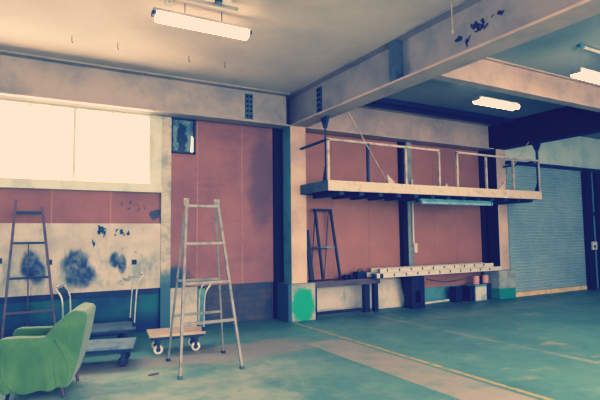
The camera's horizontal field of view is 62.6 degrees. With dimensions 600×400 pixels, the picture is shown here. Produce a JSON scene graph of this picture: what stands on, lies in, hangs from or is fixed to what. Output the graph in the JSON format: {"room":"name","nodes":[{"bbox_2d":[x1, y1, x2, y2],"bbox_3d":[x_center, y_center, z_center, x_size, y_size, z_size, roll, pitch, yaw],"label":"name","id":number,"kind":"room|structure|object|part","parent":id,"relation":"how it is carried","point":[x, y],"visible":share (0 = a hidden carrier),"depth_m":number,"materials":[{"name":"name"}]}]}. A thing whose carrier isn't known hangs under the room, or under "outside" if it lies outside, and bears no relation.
{"room":"warehouse interior","nodes":[
{"label":"warehouse interior","id":0,"kind":"room"},
{"bbox_2d":[0,101,489,337],"bbox_3d":[2.386,0.213,10.980,29.000,4.130,0.300,2,-5,-30],"label":"wall","id":1,"kind":"structure","parent":0,"point":[98,242],"depth_m":8.77,"materials":[{"name":"red painted plaster"},{"name":"off-white plaster"},{"name":"dark teal paint"}]},
{"bbox_3d":[-6.261,0.023,5.988,9.030,0.505,0.070,2,-5,-30],"label":"red panel","id":2,"kind":"part","parent":1,"relation":"part of","materials":[{"name":"red paint"}]},
{"bbox_2d":[0,98,161,192],"bbox_3d":[-4.424,-0.865,7.055,4.830,1.380,0.200,2,-5,-30],"label":"window","id":3,"kind":"structure","parent":1,"relation":"in","point":[46,146],"depth_m":7.61,"materials":[{"name":"glass"}]},
{"bbox_3d":[-3.961,-0.848,7.349,1.063,1.140,0.015,2,-5,-30],"label":"pane","id":4,"kind":"part","parent":3,"relation":"part of","materials":[{"name":"white glass"}]},
{"bbox_3d":[-3.000,-0.819,7.896,1.094,1.140,0.015,2,-5,-30],"label":"pane","id":5,"kind":"part","parent":3,"relation":"part of","materials":[{"name":"white glass"}]},
{"bbox_2d":[159,116,171,327],"bbox_3d":[-2.247,0.319,8.213,0.160,3.620,0.140,2,-5,-30],"label":"wall post","id":6,"kind":"object","parent":1,"relation":"attached to","point":[165,196],"visible":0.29,"depth_m":8.14,"materials":[{"name":"white paint"}]},
{"bbox_2d":[171,117,195,154],"bbox_3d":[-1.999,-1.097,8.439,0.420,0.610,0.070,2,-5,-30],"label":"window","id":7,"kind":"structure","parent":1,"relation":"in","point":[183,135],"depth_m":8.45,"materials":[{"name":"glass"}]},
{"bbox_3d":[-2.007,-1.093,8.454,0.360,0.545,0.013,2,-5,-30],"label":"pane","id":8,"kind":"part","parent":7,"relation":"part of","materials":[{"name":"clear glass"}]},
{"bbox_3d":[-1.355,0.014,8.787,1.940,2.948,0.070,2,-5,-30],"label":"red panel","id":9,"kind":"part","parent":1,"relation":"part of","materials":[{"name":"red paint"}]},
{"bbox_3d":[1.004,0.071,10.128,2.650,3.120,0.070,2,-5,-30],"label":"red panel","id":10,"kind":"part","parent":1,"relation":"part of","materials":[{"name":"red paint"}]},
{"bbox_2d":[397,142,414,294],"bbox_3d":[2.288,0.388,10.748,0.270,3.750,0.220,2,-5,-30],"label":"wall post","id":11,"kind":"object","parent":1,"relation":"attached to","point":[405,213],"visible":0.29,"depth_m":10.66,"materials":[{"name":"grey metal"}]},
{"bbox_2d":[411,180,417,252],"bbox_3d":[2.464,0.345,10.679,0.094,1.580,0.080,2,-5,-30],"label":"conduit","id":12,"kind":"object","parent":11,"relation":"attached to","point":[414,245],"visible":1,"depth_m":10.63,"materials":[{"name":"white paint"}]},
{"bbox_3d":[3.392,0.278,11.473,2.360,3.390,0.070,2,-5,-30],"label":"red panel","id":13,"kind":"part","parent":1,"relation":"part of","materials":[{"name":"red paint"}]},
{"bbox_2d":[0,288,599,399],"bbox_3d":[5.796,1.855,4.888,29.000,0.124,15.000,2,-5,-30],"label":"floor","id":14,"kind":"structure","parent":0,"point":[546,345],"depth_m":6.12,"materials":[{"name":"paint"}]},
{"bbox_2d":[0,200,55,339],"bbox_3d":[-3.700,1.019,6.800,0.713,2.059,0.732,2,-5,-30],"label":"step ladder","id":15,"kind":"object","parent":14,"relation":"on","point":[15,212],"visible":0.84,"depth_m":6.74,"materials":[{"name":"brown metal"}]},
{"bbox_3d":[-3.878,1.003,6.565,0.041,2.058,0.509,0,-4,-14],"label":"rail","id":16,"kind":"part","parent":15,"relation":"part of","materials":[{"name":"brown metal"}]},
{"bbox_3d":[-3.845,1.334,6.978,0.018,1.453,0.239,1,-5,-23],"label":"prop leg","id":17,"kind":"part","parent":15,"relation":"part of","materials":[{"name":"brown metal"}]},
{"bbox_3d":[-3.461,1.063,6.827,0.502,1.969,0.046,-3,-5,31],"label":"rail","id":18,"kind":"part","parent":15,"relation":"part of","materials":[{"name":"brown metal"}]},
{"bbox_2d":[0,302,95,399],"bbox_3d":[-2.505,1.488,4.936,0.786,0.819,0.706,1,-4,-16],"label":"armchair","id":19,"kind":"object","parent":14,"relation":"on","point":[35,358],"visible":1,"depth_m":4.63,"materials":[{"name":"green fabric"}]},
{"bbox_3d":[-2.625,1.585,5.184,0.686,0.520,0.149,1,-4,-16],"label":"armrest","id":20,"kind":"part","parent":19,"relation":"part of","materials":[{"name":"green fabric"}]},
{"bbox_3d":[-2.473,1.545,4.653,0.691,0.523,0.154,1,-4,-16],"label":"armrest","id":21,"kind":"part","parent":19,"relation":"part of","materials":[{"name":"green fabric"}]},
{"bbox_3d":[-2.258,1.803,4.681,0.065,0.148,0.044,1,-4,-16],"label":"leg","id":22,"kind":"part","parent":19,"relation":"part of","materials":[{"name":"brown wood"}]},
{"bbox_3d":[-2.316,1.435,4.995,0.389,0.708,0.677,1,-4,-16],"label":"backrest","id":23,"kind":"part","parent":19,"relation":"part of","materials":[{"name":"green fabric"}]},
{"bbox_2d":[54,284,135,366],"bbox_3d":[-2.433,1.489,5.916,0.873,0.954,0.520,0,-4,-15],"label":"cart","id":24,"kind":"object","parent":14,"relation":"on","point":[124,346],"visible":0.58,"depth_m":5.78,"materials":[{"name":"metal"}]},
{"bbox_3d":[-2.796,1.376,5.829,0.125,0.734,0.463,0,-4,-15],"label":"push handle","id":25,"kind":"part","parent":24,"relation":"part of","materials":[{"name":"silver metal"}]},
{"bbox_3d":[-2.804,1.114,5.848,0.077,0.140,0.420,0,-4,-15],"label":"handle panel","id":26,"kind":"part","parent":24,"relation":"part of","materials":[{"name":"metal"}]},
{"bbox_3d":[-2.385,1.768,5.907,0.720,0.035,0.480,0,-4,-15],"label":"under frame","id":27,"kind":"part","parent":24,"relation":"part of","materials":[{"name":"metal"}]},
{"bbox_2d":[89,272,144,339],"bbox_3d":[-2.606,1.525,6.788,0.833,1.014,0.550,1,-5,-26],"label":"cart","id":28,"kind":"object","parent":14,"relation":"on","point":[123,327],"visible":0.52,"depth_m":6.70,"materials":[{"name":"metal"}]},
{"bbox_3d":[-2.654,1.772,6.746,0.660,0.035,0.510,1,-5,-26],"label":"under frame","id":29,"kind":"part","parent":28,"relation":"part of","materials":[{"name":"metal"}]},
{"bbox_3d":[-2.297,1.393,6.947,0.144,0.734,0.493,1,-5,-26],"label":"push handle","id":30,"kind":"part","parent":28,"relation":"part of","materials":[{"name":"silver metal"}]},
{"bbox_2d":[146,284,210,353],"bbox_3d":[-1.635,1.575,6.667,0.803,0.874,0.470,1,-5,-22],"label":"cart","id":31,"kind":"object","parent":14,"relation":"on","point":[192,333],"visible":0.88,"depth_m":6.54,"materials":[{"name":"wood"},{"name":"chrome"},{"name":"rubber"}]},
{"bbox_3d":[-1.671,1.803,6.634,0.660,0.035,0.430,1,-5,-22],"label":"under frame","id":32,"kind":"part","parent":31,"relation":"part of","materials":[{"name":"metal"}]},
{"bbox_3d":[-1.316,1.466,6.802,0.115,0.644,0.413,1,-5,-22],"label":"push handle","id":33,"kind":"part","parent":31,"relation":"part of","materials":[{"name":"silver metal"}]},
{"bbox_2d":[166,198,244,379],"bbox_3d":[-1.149,0.968,5.906,0.863,1.968,0.919,2,-5,-30],"label":"step ladder","id":34,"kind":"object","parent":14,"relation":"on","point":[183,280],"visible":1,"depth_m":5.83,"materials":[{"name":"metal"}]},
{"bbox_3d":[-1.493,1.057,5.963,0.027,1.804,0.392,3,-6,-44],"label":"rail","id":35,"kind":"part","parent":34,"relation":"part of","materials":[{"name":"metal"}]},
{"bbox_3d":[-1.310,0.950,5.557,0.038,1.957,0.498,0,-4,-5],"label":"rail","id":36,"kind":"part","parent":34,"relation":"part of","materials":[{"name":"metal"}]},
{"bbox_3d":[-1.022,1.053,6.257,0.029,1.845,0.479,-1,-4,3],"label":"rail","id":37,"kind":"part","parent":34,"relation":"part of","materials":[{"name":"metal"}]},
{"bbox_3d":[-0.836,0.965,5.841,0.474,1.956,0.037,-4,-6,41],"label":"rail","id":38,"kind":"part","parent":34,"relation":"part of","materials":[{"name":"metal"}]},
{"bbox_2d":[277,125,315,322],"bbox_3d":[-0.087,0.406,9.064,0.560,3.520,0.450,2,-5,-30],"label":"steel column","id":39,"kind":"structure","parent":14,"relation":"on","point":[296,302],"depth_m":8.95,"materials":[{"name":"paint"}]},
{"bbox_2d":[307,277,379,317],"bbox_3d":[0.830,1.869,9.590,1.590,0.660,0.340,2,-5,-30],"label":"workbench","id":40,"kind":"object","parent":14,"relation":"on","point":[365,282],"visible":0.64,"depth_m":9.62,"materials":[{"name":"brown wood"}]},
{"bbox_2d":[307,230,313,279],"bbox_3d":[0.175,1.039,9.370,0.095,0.949,0.204,2,-5,-30],"label":"plank","id":41,"kind":"object","parent":40,"relation":"on","point":[309,255],"visible":0.79,"depth_m":9.34,"materials":[{"name":"black wood"}]},
{"bbox_3d":[0.267,1.900,9.151,0.060,0.545,0.100,2,-5,-30],"label":"leg","id":42,"kind":"part","parent":40,"relation":"part of","materials":[{"name":"black metal"}]},
{"bbox_2d":[312,209,341,278],"bbox_3d":[0.494,0.844,9.510,0.548,1.341,0.244,2,-5,-30],"label":"stepladder","id":43,"kind":"object","parent":40,"relation":"on","point":[319,248],"visible":0.95,"depth_m":9.48,"materials":[{"name":"black metal"}]},
{"bbox_3d":[0.254,0.852,9.453,0.128,1.322,0.019,-3,-5,27],"label":"leg","id":44,"kind":"part","parent":43,"relation":"part of","materials":[{"name":"brown metal"}]},
{"bbox_3d":[0.361,0.840,9.377,0.195,1.316,0.054,-2,-5,21],"label":"leg","id":45,"kind":"part","parent":43,"relation":"part of","materials":[{"name":"black metal"}]},
{"bbox_3d":[0.515,0.860,9.601,0.128,1.322,0.019,-3,-5,27],"label":"leg","id":46,"kind":"part","parent":43,"relation":"part of","materials":[{"name":"brown metal"}]},
{"bbox_3d":[0.683,0.850,9.559,0.224,1.317,0.053,-1,-4,11],"label":"leg","id":47,"kind":"part","parent":43,"relation":"part of","materials":[{"name":"black metal"}]},
{"bbox_2d":[353,269,366,278],"bbox_3d":[1.188,1.459,9.781,0.230,0.173,0.170,2,-5,-30],"label":"box","id":48,"kind":"object","parent":40,"relation":"on","point":[359,274],"visible":0.97,"depth_m":9.72,"materials":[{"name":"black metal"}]},
{"bbox_3d":[1.188,1.438,9.783,0.230,0.035,0.170,2,-5,-30],"label":"lid","id":49,"kind":"part","parent":48,"relation":"part of","materials":[{"name":"blue plastic"}]},
{"bbox_3d":[1.301,1.932,9.739,0.120,0.545,0.100,2,-5,-30],"label":"leg","id":50,"kind":"part","parent":40,"relation":"part of","materials":[{"name":"black metal"}]},
{"bbox_3d":[1.497,1.938,9.850,0.090,0.545,0.100,2,-5,-30],"label":"leg","id":51,"kind":"part","parent":40,"relation":"part of","materials":[{"name":"black metal"}]},
{"bbox_2d":[366,262,501,278],"bbox_3d":[2.961,1.498,10.658,3.730,0.178,0.375,2,-5,-30],"label":"ladder","id":52,"kind":"object","parent":40,"relation":"on","point":[385,272],"visible":0.98,"depth_m":10.38,"materials":[{"name":"silver metal"}]},
{"bbox_3d":[2.889,1.554,10.813,3.700,0.092,0.028,2,-5,-30],"label":"rail","id":53,"kind":"part","parent":52,"relation":"part of","materials":[{"name":"beige metal"}]},
{"bbox_3d":[2.868,1.461,10.774,3.300,0.085,0.028,2,-5,-30],"label":"rail","id":54,"kind":"part","parent":52,"relation":"part of","materials":[{"name":"silver metal"}]},
{"bbox_3d":[3.003,1.442,10.536,3.300,0.085,0.028,2,-5,-30],"label":"rail","id":55,"kind":"part","parent":52,"relation":"part of","materials":[{"name":"silver metal"}]},
{"bbox_3d":[3.054,1.530,10.523,3.700,0.092,0.028,2,-5,-30],"label":"rail","id":56,"kind":"part","parent":52,"relation":"part of","materials":[{"name":"silver metal"}]},
{"bbox_2d":[426,272,479,281],"bbox_3d":[3.324,1.666,10.626,1.647,0.184,0.033,2,-5,-30],"label":"cable","id":57,"kind":"object","parent":52,"relation":"hanging from","point":[478,272],"visible":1,"depth_m":10.61,"materials":[{"name":"brown metal"}]},
{"bbox_2d":[378,278,403,308],"bbox_3d":[1.871,1.947,10.335,0.720,0.591,0.154,2,-5,-30],"label":"plywood sheet","id":58,"kind":"object","parent":14,"relation":"on","point":[390,291],"visible":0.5,"depth_m":10.33,"materials":[{"name":"beige wood"}]},
{"bbox_2d":[403,276,424,308],"bbox_3d":[2.363,1.902,10.220,0.340,0.650,0.260,2,-5,-30],"label":"support stand","id":59,"kind":"object","parent":14,"relation":"on","point":[414,288],"visible":0.85,"depth_m":10.14,"materials":[{"name":"black metal"}]},
{"bbox_3d":[2.255,1.899,10.158,0.090,0.650,0.260,2,-5,-30],"label":"leg","id":60,"kind":"part","parent":59,"relation":"part of","materials":[{"name":"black metal"}]},
{"bbox_3d":[2.463,1.905,10.277,0.110,0.650,0.260,2,-5,-30],"label":"leg","id":61,"kind":"part","parent":59,"relation":"part of","materials":[{"name":"black metal"}]},
{"bbox_2d":[305,338,536,399],"bbox_3d":[3.312,1.599,1.831,0.590,0.003,12.120,2,-5,-30],"label":"floor strip","id":62,"kind":"object","parent":14,"relation":"on","point":[459,387],"visible":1,"depth_m":5.34,"materials":[{"name":"concrete"}]},
{"bbox_2d":[425,299,449,303],"bbox_3d":[3.155,2.245,10.985,1.257,0.056,0.056,2,-5,-35],"label":"pipe","id":63,"kind":"object","parent":14,"relation":"on","point":[443,300],"visible":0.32,"depth_m":10.87,"materials":[{"name":"white plastic"}]},
{"bbox_2d":[449,286,462,301],"bbox_3d":[3.493,2.111,11.056,0.212,0.329,0.212,2,-5,-30],"label":"crate","id":64,"kind":"object","parent":14,"relation":"on","point":[456,295],"visible":1,"depth_m":10.98,"materials":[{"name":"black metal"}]},
{"bbox_3d":[3.492,1.970,11.066,0.212,0.046,0.212,2,-5,-30],"label":"lid","id":65,"kind":"part","parent":64,"relation":"part of","materials":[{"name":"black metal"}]},
{"bbox_2d":[461,285,474,300],"bbox_3d":[3.818,2.118,11.212,0.172,0.329,0.262,2,-5,-30],"label":"crate","id":66,"kind":"object","parent":14,"relation":"on","point":[468,292],"visible":0.83,"depth_m":11.12,"materials":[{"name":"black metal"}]},
{"bbox_3d":[3.817,1.977,11.222,0.172,0.046,0.262,2,-5,-30],"label":"lid","id":67,"kind":"part","parent":66,"relation":"part of","materials":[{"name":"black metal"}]},
{"bbox_2d":[467,283,486,300],"bbox_3d":[4.070,2.111,11.356,0.372,0.359,0.262,2,-5,-30],"label":"storage box","id":68,"kind":"object","parent":14,"relation":"on","point":[480,289],"visible":0.8,"depth_m":11.24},
{"bbox_2d":[472,276,479,283],"bbox_3d":[4.036,1.835,11.330,0.148,0.184,0.150,2,-5,-30],"label":"paint can","id":69,"kind":"object","parent":68,"relation":"on","point":[475,279],"visible":0.98,"depth_m":11.27,"materials":[{"name":"pink metal"}]},
{"bbox_3d":[4.069,1.957,11.367,0.372,0.050,0.262,2,-5,-30],"label":"lid","id":70,"kind":"part","parent":68,"relation":"part of","materials":[{"name":"teal plastic"}]},
{"bbox_2d":[482,283,490,298],"bbox_3d":[4.321,2.123,11.562,0.212,0.359,0.232,2,-5,-30],"label":"storage box","id":71,"kind":"object","parent":14,"relation":"on","point":[488,286],"visible":0.48,"depth_m":11.47,"materials":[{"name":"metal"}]},
{"bbox_2d":[482,275,488,282],"bbox_3d":[4.333,1.848,11.556,0.148,0.184,0.150,2,-5,-30],"label":"paint can","id":72,"kind":"object","parent":71,"relation":"on","point":[485,279],"visible":1,"depth_m":11.49,"materials":[{"name":"metal"}]},
{"bbox_2d":[483,149,515,298],"bbox_3d":[4.703,0.551,11.784,0.560,3.520,0.450,2,-5,-30],"label":"steel column","id":73,"kind":"structure","parent":14,"relation":"on","point":[502,281],"depth_m":11.69,"materials":[{"name":"paint"}]},
{"bbox_2d":[580,170,597,289],"bbox_3d":[7.932,0.796,13.438,0.700,3.200,0.240,2,-5,-30],"label":"post","id":74,"kind":"object","parent":14,"relation":"on","point":[591,277],"visible":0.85,"depth_m":13.22,"materials":[{"name":"blue metal"}]},
{"bbox_2d":[591,241,597,249],"bbox_3d":[7.868,1.220,13.183,0.200,0.220,0.079,2,-5,-30],"label":"switch box","id":75,"kind":"object","parent":74,"relation":"attached to","point":[593,244],"visible":1,"depth_m":13.15,"materials":[{"name":"white paint"}]},
{"bbox_2d":[0,0,599,138],"bbox_3d":[5.883,-2.415,4.963,29.000,0.150,14.450,2,-5,-30],"label":"ceiling","id":76,"kind":"structure","parent":0,"point":[291,44],"depth_m":6.66,"materials":[{"name":"white paint"}]},
{"bbox_2d":[0,50,289,128],"bbox_3d":[-5.163,-1.799,6.431,11.280,0.610,0.300,2,-5,-30],"label":"steel beam","id":77,"kind":"structure","parent":76,"relation":"attached to","point":[23,77],"depth_m":7.83,"materials":[{"name":"metal"}]},
{"bbox_3d":[-0.912,-1.672,8.825,0.150,0.450,0.015,2,-5,-30],"label":"splice plate","id":78,"kind":"part","parent":77,"relation":"part of","materials":[{"name":"metal"}]},
{"bbox_2d":[151,4,251,39],"bbox_3d":[-1.106,-2.072,5.674,1.170,0.270,0.156,2,-5,-30],"label":"lamp","id":79,"kind":"object","parent":76,"relation":"hanging from","point":[163,16],"visible":1,"depth_m":5.59,"materials":[{"name":"white plastic"}]},
{"bbox_2d":[151,10,156,16],"bbox_3d":[-1.597,-2.035,5.391,0.040,0.045,0.100,2,-5,-30],"label":"socket","id":80,"kind":"object","parent":79,"relation":"attached to","point":[154,12],"depth_m":5.36,"materials":[{"name":"metal"}]},
{"bbox_2d":[164,0,238,10],"bbox_3d":[-1.101,-2.183,5.470,0.846,0.086,0.285,1,-4,-18],"label":"conduit","id":81,"kind":"object","parent":76,"relation":"attached to","point":[218,3],"visible":1,"depth_m":5.44,"materials":[{"name":"grey metal"}]},
{"bbox_2d":[305,105,493,150],"bbox_3d":[2.287,-1.574,10.662,5.220,0.610,0.300,2,-5,-30],"label":"steel beam","id":82,"kind":"structure","parent":76,"relation":"attached to","point":[376,123],"depth_m":10.67,"materials":[{"name":"beige metal"}]},
{"bbox_2d":[364,102,501,125],"bbox_3d":[2.471,-1.862,10.352,5.220,0.084,0.080,2,-5,-30],"label":"conduit","id":83,"kind":"object","parent":76,"relation":"attached to","point":[372,104],"visible":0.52,"depth_m":10.50,"materials":[{"name":"metal"}]},
{"bbox_2d":[286,0,599,127],"bbox_3d":[3.301,-2.125,3.294,0.328,0.614,14.150,2,-5,-30],"label":"steel beam","id":84,"kind":"structure","parent":76,"relation":"attached to","point":[482,29],"depth_m":6.11,"materials":[{"name":"metal"}]},
{"bbox_3d":[0.333,-1.713,8.463,0.015,0.450,0.150,2,-5,-30],"label":"splice plate","id":85,"kind":"part","parent":84,"relation":"part of","materials":[{"name":"metal"}]},
{"bbox_2d":[373,98,513,122],"bbox_3d":[2.630,-1.884,10.075,5.220,0.084,0.080,2,-5,-30],"label":"conduit","id":86,"kind":"object","parent":76,"relation":"attached to","point":[382,100],"visible":0.56,"depth_m":10.23,"materials":[{"name":"metal"}]},
{"bbox_2d":[451,2,453,33],"bbox_3d":[1.720,-2.061,5.589,0.021,0.370,0.022,2,-5,-30],"label":"string","id":87,"kind":"object","parent":76,"relation":"hanging from","point":[451,2],"visible":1,"depth_m":5.58,"materials":[{"name":"white"}]},
{"bbox_2d":[473,89,519,109],"bbox_3d":[3.359,-1.825,8.444,1.030,0.460,0.176,2,-5,-30],"label":"lamp","id":88,"kind":"object","parent":76,"relation":"hanging from","point":[480,100],"visible":0.94,"depth_m":8.35,"materials":[{"name":"white paint"}]},
{"bbox_2d":[473,96,480,100],"bbox_3d":[2.930,-1.678,8.187,0.040,0.060,0.140,2,-5,-30],"label":"socket","id":89,"kind":"object","parent":88,"relation":"attached to","point":[478,98],"depth_m":8.17,"materials":[{"name":"metal"}]},
{"bbox_2d":[433,57,599,111],"bbox_3d":[3.803,-1.877,8.009,5.500,0.430,0.170,2,-5,-30],"label":"steel beam","id":90,"kind":"structure","parent":76,"relation":"attached to","point":[491,74],"depth_m":7.87,"materials":[{"name":"beige metal"}]},
{"bbox_2d":[488,106,599,149],"bbox_3d":[8.117,-1.982,6.029,0.320,0.610,14.150,2,-5,-30],"label":"steel beam","id":91,"kind":"structure","parent":76,"relation":"attached to","point":[565,122],"depth_m":10.81,"materials":[{"name":"metal"}]},
{"bbox_2d":[300,111,541,204],"bbox_3d":[2.779,-0.678,9.880,5.650,1.356,1.299,2,-5,-30],"label":"platform","id":92,"kind":"object","parent":91,"relation":"hanging from","point":[336,189],"visible":0.98,"depth_m":9.23,"materials":[{"name":"beige metal"}]},
{"bbox_3d":[0.242,-0.979,8.681,0.035,0.055,0.911,2,-5,-30],"label":"rail","id":93,"kind":"part","parent":92,"relation":"part of","materials":[{"name":"metal"}]},
{"bbox_3d":[0.470,-0.677,8.262,0.040,0.690,0.040,2,-5,-30],"label":"rail post","id":94,"kind":"part","parent":92,"relation":"part of","materials":[{"name":"beige metal"}]},
{"bbox_3d":[1.184,-0.883,8.495,0.018,1.094,1.249,-4,-5,40],"label":"tie rod","id":95,"kind":"part","parent":92,"relation":"part of","materials":[{"name":"metal"}]},
{"bbox_3d":[1.192,-0.655,8.672,0.040,0.690,0.040,2,-5,-30],"label":"rail post","id":96,"kind":"part","parent":92,"relation":"part of","materials":[{"name":"metal"}]},
{"bbox_3d":[1.570,-0.987,8.914,2.580,0.040,0.040,2,-5,-30],"label":"rail","id":97,"kind":"part","parent":92,"relation":"part of","materials":[{"name":"beige metal"}]},
{"bbox_3d":[1.948,-0.632,9.101,0.040,0.690,0.040,2,-5,-30],"label":"rail post","id":98,"kind":"part","parent":92,"relation":"part of","materials":[{"name":"beige metal"}]},
{"bbox_3d":[2.678,-0.610,9.516,0.040,0.690,0.040,2,-5,-30],"label":"rail post","id":99,"kind":"part","parent":92,"relation":"part of","materials":[{"name":"metal"}]},
{"bbox_2d":[418,198,492,205],"bbox_3d":[3.139,0.050,9.865,2.000,0.105,0.100,2,-5,-30],"label":"lamp","id":100,"kind":"object","parent":92,"relation":"attached to","point":[421,201],"visible":1,"depth_m":9.79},
{"bbox_3d":[3.104,-0.597,9.758,0.040,0.690,0.040,2,-5,-30],"label":"rail post","id":101,"kind":"part","parent":92,"relation":"part of","materials":[{"name":"metal"}]},
{"bbox_3d":[3.834,-0.575,10.173,0.040,0.690,0.040,2,-5,-30],"label":"rail post","id":102,"kind":"part","parent":92,"relation":"part of","materials":[{"name":"metal"}]},
{"bbox_3d":[4.213,-0.907,10.415,2.600,0.040,0.040,2,-5,-30],"label":"rail","id":103,"kind":"part","parent":92,"relation":"part of","materials":[{"name":"beige metal"}]},
{"bbox_3d":[4.573,-0.552,10.592,0.040,0.690,0.040,2,-5,-30],"label":"rail post","id":104,"kind":"part","parent":92,"relation":"part of","materials":[{"name":"beige metal"}]},
{"bbox_3d":[4.640,-0.767,10.688,1.034,1.102,0.018,2,-5,-28],"label":"tie rod","id":105,"kind":"part","parent":92,"relation":"part of","materials":[{"name":"beige metal"}]},
{"bbox_3d":[5.101,-0.832,11.441,0.035,0.055,0.911,2,-5,-30],"label":"rail","id":106,"kind":"part","parent":92,"relation":"part of","materials":[{"name":"metal"}]},
{"bbox_3d":[5.330,-0.530,11.022,0.040,0.690,0.040,2,-5,-30],"label":"rail post","id":107,"kind":"part","parent":92,"relation":"part of","materials":[{"name":"beige metal"}]},
{"bbox_2d":[571,49,599,83],"bbox_3d":[4.268,-1.933,7.112,1.030,0.460,0.176,2,-5,-30],"label":"lamp","id":108,"kind":"object","parent":76,"relation":"hanging from","point":[581,73],"visible":0.96,"depth_m":6.91,"materials":[{"name":"grey metal"}]},
{"bbox_2d":[571,68,581,74],"bbox_3d":[3.839,-1.786,6.856,0.040,0.060,0.140,2,-5,-30],"label":"socket","id":109,"kind":"object","parent":108,"relation":"attached to","point":[578,71],"depth_m":6.84,"materials":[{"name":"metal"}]},
{"bbox_2d":[577,44,599,53],"bbox_3d":[4.271,-2.138,7.096,0.880,0.051,0.060,2,-5,-30],"label":"conduit","id":110,"kind":"object","parent":76,"relation":"attached to","point":[581,46],"visible":1,"depth_m":6.96,"materials":[{"name":"white paint"}]},
{"bbox_2d":[505,136,599,168],"bbox_3d":[9.970,-1.199,15.061,11.860,0.890,0.520,2,-5,-30],"label":"wall","id":111,"kind":"structure","parent":0,"point":[583,152],"depth_m":13.13,"materials":[{"name":"white paint"}]},
{"bbox_2d":[505,160,599,171],"bbox_3d":[10.119,-0.745,14.775,11.860,0.080,0.140,2,-5,-30],"label":"lintel","id":112,"kind":"object","parent":111,"relation":"attached to","point":[509,161],"visible":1,"depth_m":12.73,"materials":[{"name":"metal"}]},
{"bbox_2d":[505,164,586,296],"bbox_3d":[6.296,0.749,12.533,3.040,3.200,0.060,2,-5,-30],"label":"door","id":113,"kind":"structure","parent":112,"relation":"attached to","point":[546,235],"depth_m":12.50,"materials":[{"name":"metal"}]},
{"bbox_2d":[591,172,598,287],"bbox_3d":[7.946,0.805,13.555,0.320,3.200,0.150,2,-5,-30],"label":"wall panel","id":114,"kind":"object","parent":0,"point":[591,172],"visible":0.07,"depth_m":13.56,"materials":[{"name":"blue metal"}]},
{"bbox_2d":[592,172,599,287],"bbox_3d":[11.670,0.915,15.642,8.220,3.200,0.300,2,-5,-30],"label":"wall","id":115,"kind":"structure","parent":0,"point":[596,175],"depth_m":13.55,"materials":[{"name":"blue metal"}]}
]}

